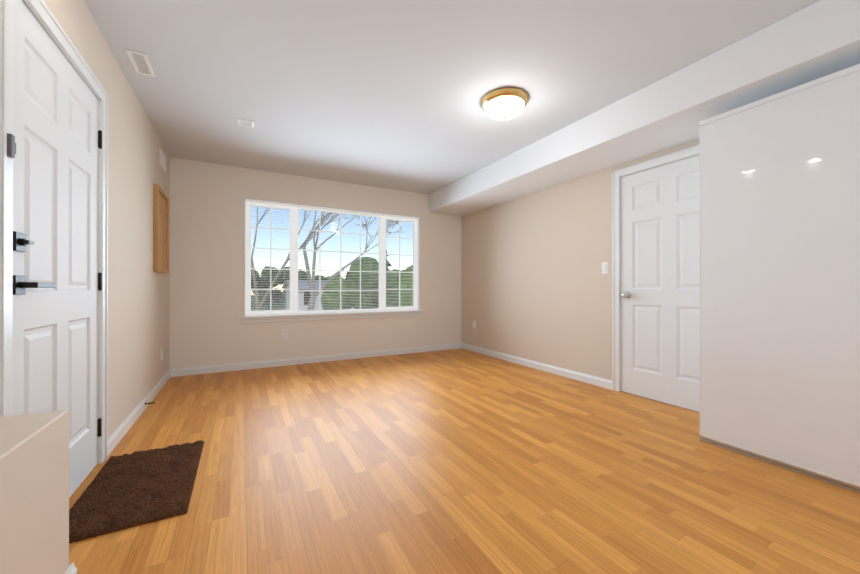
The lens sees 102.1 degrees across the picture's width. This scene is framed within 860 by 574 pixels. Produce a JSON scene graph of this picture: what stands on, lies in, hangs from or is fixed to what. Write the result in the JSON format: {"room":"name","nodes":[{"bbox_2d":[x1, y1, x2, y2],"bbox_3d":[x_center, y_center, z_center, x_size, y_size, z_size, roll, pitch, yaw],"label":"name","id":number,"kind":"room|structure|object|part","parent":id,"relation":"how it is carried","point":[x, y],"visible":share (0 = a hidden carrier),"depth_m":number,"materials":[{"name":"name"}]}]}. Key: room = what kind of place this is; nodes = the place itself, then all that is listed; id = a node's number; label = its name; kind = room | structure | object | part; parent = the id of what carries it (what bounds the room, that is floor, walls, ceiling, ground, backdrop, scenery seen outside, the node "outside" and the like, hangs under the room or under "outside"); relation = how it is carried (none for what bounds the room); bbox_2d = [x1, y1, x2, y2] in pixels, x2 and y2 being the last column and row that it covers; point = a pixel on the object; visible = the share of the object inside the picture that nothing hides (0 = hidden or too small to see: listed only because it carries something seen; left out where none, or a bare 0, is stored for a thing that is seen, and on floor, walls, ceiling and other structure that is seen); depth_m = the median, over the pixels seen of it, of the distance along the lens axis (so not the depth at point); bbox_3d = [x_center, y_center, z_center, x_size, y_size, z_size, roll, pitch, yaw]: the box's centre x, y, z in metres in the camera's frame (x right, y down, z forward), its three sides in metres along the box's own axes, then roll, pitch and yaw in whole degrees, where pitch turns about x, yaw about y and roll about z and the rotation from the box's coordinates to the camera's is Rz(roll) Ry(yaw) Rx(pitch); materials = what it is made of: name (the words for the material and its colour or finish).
{"room":"empty living room","nodes":[
{"label":"empty living room","id":0,"kind":"room"},
{"bbox_2d":[0,409,68,573],"bbox_3d":[-0.545,0.693,-0.252,0.215,0.600,3.030,0,0,-28],"label":"wall","id":1,"kind":"structure","parent":0,"point":[34,493],"depth_m":0.96,"materials":[{"name":"beige paint"}]},
{"bbox_2d":[65,562,76,573],"bbox_3d":[-0.448,0.949,-0.192,0.014,0.088,3.044,0,0,-28],"label":"baseboard","id":2,"kind":"structure","parent":1,"relation":"attached to","point":[72,569],"depth_m":1.13,"materials":[{"name":"white paint"}]},
{"bbox_2d":[44,0,169,437],"bbox_3d":[-1.471,-0.229,1.085,0.140,2.450,6.540,0,0,-28],"label":"wall","id":3,"kind":"structure","parent":0,"point":[138,312],"depth_m":2.46,"materials":[{"name":"beige paint"}]},
{"bbox_2d":[0,0,108,464],"bbox_3d":[-1.707,-0.065,1.542,0.162,2.122,1.014,0,0,-28],"label":"door frame","id":4,"kind":"structure","parent":3,"relation":"attached to","point":[43,15],"depth_m":1.28,"materials":[{"name":"white paint"}]},
{"bbox_2d":[7,133,15,157],"bbox_3d":[-1.413,-0.474,1.173,0.014,0.076,0.037,0,0,-28],"label":"sensor","id":5,"kind":"object","parent":4,"relation":"attached to","point":[11,148],"visible":1,"depth_m":1.16,"materials":[{"name":"grey"}]},
{"bbox_2d":[12,0,101,497],"bbox_3d":[-1.651,-0.030,1.579,0.092,2.038,0.876,0,0,-28],"label":"door","id":6,"kind":"structure","parent":3,"relation":"in","point":[55,251],"depth_m":1.51,"materials":[{"name":"white paint"}]},
{"bbox_3d":[-1.481,-0.085,1.303,0.056,0.223,0.159,0,0,-28],"label":"handle","id":7,"kind":"part","parent":6,"relation":"part of","materials":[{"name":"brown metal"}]},
{"bbox_3d":[-1.859,-0.021,1.956,0.015,1.720,0.015,0,0,-28],"label":"left door hinge","id":8,"kind":"part","parent":6,"relation":"part of","materials":[{"name":"black metal"}]},
{"bbox_2d":[108,369,172,455],"bbox_3d":[-2.387,0.955,2.935,0.014,0.088,2.090,0,0,-28],"label":"baseboard","id":9,"kind":"structure","parent":3,"relation":"attached to","point":[121,430],"depth_m":2.58,"materials":[{"name":"white paint"}]},
{"bbox_2d":[153,184,168,273],"bbox_3d":[-2.629,-0.540,3.404,0.038,0.800,0.546,0,0,-28],"label":"picture frame","id":10,"kind":"object","parent":3,"relation":"attached to","point":[160,231],"visible":1,"depth_m":3.34,"materials":[{"name":"brown wood"}]},
{"bbox_2d":[159,147,165,172],"bbox_3d":[-2.703,-1.280,3.513,0.006,0.160,0.320,0,0,-28],"label":"air vent","id":11,"kind":"object","parent":3,"relation":"in","point":[162,160],"visible":0.88,"depth_m":3.50,"materials":[{"name":"white plastic"}]},
{"bbox_2d":[169,157,461,368],"bbox_3d":[-1.224,-0.222,4.858,3.890,2.450,0.140,0,0,-28],"label":"wall","id":12,"kind":"structure","parent":0,"point":[206,327],"depth_m":4.27,"materials":[{"name":"beige paint"}]},
{"bbox_2d":[282,329,287,337],"bbox_3d":[-1.848,0.597,4.434,0.070,0.115,0.008,0,0,-28],"label":"electrical outlet","id":13,"kind":"object","parent":12,"relation":"attached to","point":[284,333],"visible":1,"depth_m":4.43,"materials":[{"name":"white plastic"}]},
{"bbox_2d":[173,343,460,376],"bbox_3d":[-1.187,0.959,4.788,3.890,0.088,0.014,0,0,-28],"label":"baseboard","id":14,"kind":"structure","parent":12,"relation":"attached to","point":[354,355],"depth_m":4.53,"materials":[{"name":"white paint"}]},
{"bbox_2d":[240,198,423,323],"bbox_3d":[-1.224,-0.322,4.827,2.490,1.530,0.165,0,0,-28],"label":"window","id":15,"kind":"structure","parent":12,"relation":"in","point":[382,289],"depth_m":4.72,"materials":[{"name":"white plastic"}]},
{"bbox_2d":[245,199,418,315],"bbox_3d":[-1.214,-0.360,4.809,2.368,1.426,0.038,0,0,-28],"label":"window blinds","id":16,"kind":"object","parent":15,"relation":"attached to","point":[321,208],"visible":0.83,"depth_m":4.71,"materials":[{"name":"white plastic"}]},
{"bbox_2d":[84,0,819,194],"bbox_3d":[0.301,-1.502,2.048,4.170,0.100,6.540,0,0,-28],"label":"ceiling","id":17,"kind":"structure","parent":0,"point":[389,94],"depth_m":2.31,"materials":[{"name":"white paint"}]},
{"bbox_2d":[125,49,154,76],"bbox_3d":[-1.876,-1.449,2.255,0.100,0.006,0.260,0,0,-28],"label":"ceiling vent","id":18,"kind":"object","parent":17,"relation":"in","point":[140,62],"visible":1,"depth_m":2.25,"materials":[{"name":"white plastic"}]},
{"bbox_2d":[238,118,254,127],"bbox_3d":[-1.626,-1.448,3.073,0.130,0.006,0.130,0,0,-28],"label":"ceiling vent","id":19,"kind":"object","parent":17,"relation":"in","point":[245,123],"visible":1,"depth_m":3.07,"materials":[{"name":"white plastic"}]},
{"bbox_2d":[481,87,527,119],"bbox_3d":[0.579,-1.375,2.699,0.356,0.152,0.356,0,0,-28],"label":"lamp","id":20,"kind":"object","parent":17,"relation":"attached to","point":[506,103],"visible":1,"depth_m":2.60,"materials":[{"name":"gold metal"}]},
{"bbox_2d":[429,0,859,215],"bbox_3d":[1.743,-1.311,2.829,0.610,0.280,6.260,0,0,-28],"label":"bulkhead","id":21,"kind":"object","parent":17,"relation":"attached to","point":[817,40],"visible":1,"depth_m":2.42,"materials":[{"name":"white paint"}]},
{"bbox_2d":[69,348,859,573],"bbox_3d":[0.301,1.038,2.043,4.170,0.080,6.540,0,0,-28],"label":"floor","id":22,"kind":"structure","parent":0,"point":[457,461],"depth_m":1.75,"materials":[{"name":"laminate"}]},
{"bbox_2d":[69,440,203,543],"bbox_3d":[-1.464,0.984,1.774,0.464,0.024,0.814,0,0,-28],"label":"door mat","id":23,"kind":"object","parent":22,"relation":"on","point":[128,491],"visible":0.96,"depth_m":1.67,"materials":[{"name":"brown carpet"}]},
{"bbox_2d":[699,64,859,493],"bbox_3d":[2.469,-0.041,1.514,0.544,2.077,2.000,0,0,-28],"label":"wardrobe","id":24,"kind":"object","parent":22,"relation":"on","point":[779,237],"visible":1,"depth_m":1.91,"materials":[{"name":"white"}]},
{"bbox_2d":[462,139,698,379],"bbox_3d":[2.072,-0.226,3.005,0.140,2.450,6.540,0,0,-28],"label":"wall","id":25,"kind":"structure","parent":0,"point":[536,284],"depth_m":4.12,"materials":[{"name":"beige paint"}]},
{"bbox_2d":[461,343,611,389],"bbox_3d":[1.152,0.958,4.540,0.014,0.088,2.640,0,0,-28],"label":"baseboard","id":26,"kind":"structure","parent":25,"relation":"attached to","point":[602,382],"depth_m":4.11,"materials":[{"name":"white paint"}]},
{"bbox_2d":[602,262,608,273],"bbox_3d":[1.741,-0.190,3.457,0.013,0.115,0.070,0,0,-28],"label":"light switch","id":27,"kind":"object","parent":25,"relation":"attached to","point":[605,267],"visible":1,"depth_m":3.45,"materials":[{"name":"white plastic"}]},
{"bbox_2d":[612,144,698,391],"bbox_3d":[2.077,-0.062,2.974,0.162,2.122,1.004,0,0,-28],"label":"door frame","id":28,"kind":"structure","parent":25,"relation":"attached to","point":[679,155],"depth_m":3.33,"materials":[{"name":"white paint"}]},
{"bbox_2d":[621,155,699,411],"bbox_3d":[2.014,-0.028,2.940,0.102,2.038,0.854,0,0,-28],"label":"door","id":29,"kind":"structure","parent":25,"relation":"in","point":[660,332],"depth_m":2.99,"materials":[{"name":"white paint"}]},
{"bbox_3d":[1.828,0.077,3.246,0.066,0.064,0.064,0,0,-28],"label":"knob","id":30,"kind":"part","parent":29,"relation":"part of","materials":[{"name":"silver metal"}]},
{"label":"outside","id":31,"kind":"structure","parent":0,"visible":0},
{"bbox_2d":[251,296,373,310],"bbox_3d":[-26.082,2.826,68.726,140.000,0.200,134.140,0,0,-28],"label":"ground","id":32,"kind":"structure","parent":31,"point":[272,307],"depth_m":53.54,"materials":[{"name":"green plant"}]},
{"bbox_2d":[251,207,339,309],"bbox_3d":[-3.244,-0.328,7.995,4.830,5.892,4.083,0,0,-28],"label":"bare tree","id":33,"kind":"object","parent":32,"relation":"on","point":[275,278],"depth_m":8.53,"materials":[{"name":"beige plant"}]},
{"bbox_2d":[251,266,350,302],"bbox_3d":[-15.556,-0.061,57.303,53.442,6.991,6.812,0,0,-28],"label":"tree","id":34,"kind":"object","parent":32,"relation":"on","point":[266,284],"depth_m":52.06,"materials":[{"name":"green plant"}]},
{"bbox_2d":[282,280,354,310],"bbox_3d":[-9.228,1.050,29.034,5.300,3.200,6.700,0,0,-28],"label":"house","id":35,"kind":"structure","parent":32,"relation":"on","point":[304,294],"depth_m":26.05,"materials":[{"name":"white"}]},
{"bbox_2d":[302,212,401,308],"bbox_3d":[-2.883,-1.532,13.731,4.819,8.338,5.436,0,0,-28],"label":"bare tree","id":36,"kind":"object","parent":32,"relation":"on","point":[313,273],"depth_m":12.29,"materials":[{"name":"beige plant"}]},
{"bbox_2d":[378,251,391,272],"bbox_3d":[-3.397,-0.307,25.421,2.786,5.900,2.872,0,0,-28],"label":"conifer tree","id":37,"kind":"object","parent":32,"relation":"on","point":[387,264],"depth_m":25.14,"materials":[{"name":"green plant"}]},
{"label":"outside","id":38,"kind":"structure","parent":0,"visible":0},
{"bbox_2d":[321,257,412,309],"bbox_3d":[-2.400,0.264,20.194,7.764,3.881,3.631,0,0,-28],"label":"hedge","id":39,"kind":"object","parent":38,"point":[354,282],"depth_m":18.70,"materials":[{"name":"green plant"}]}
]}

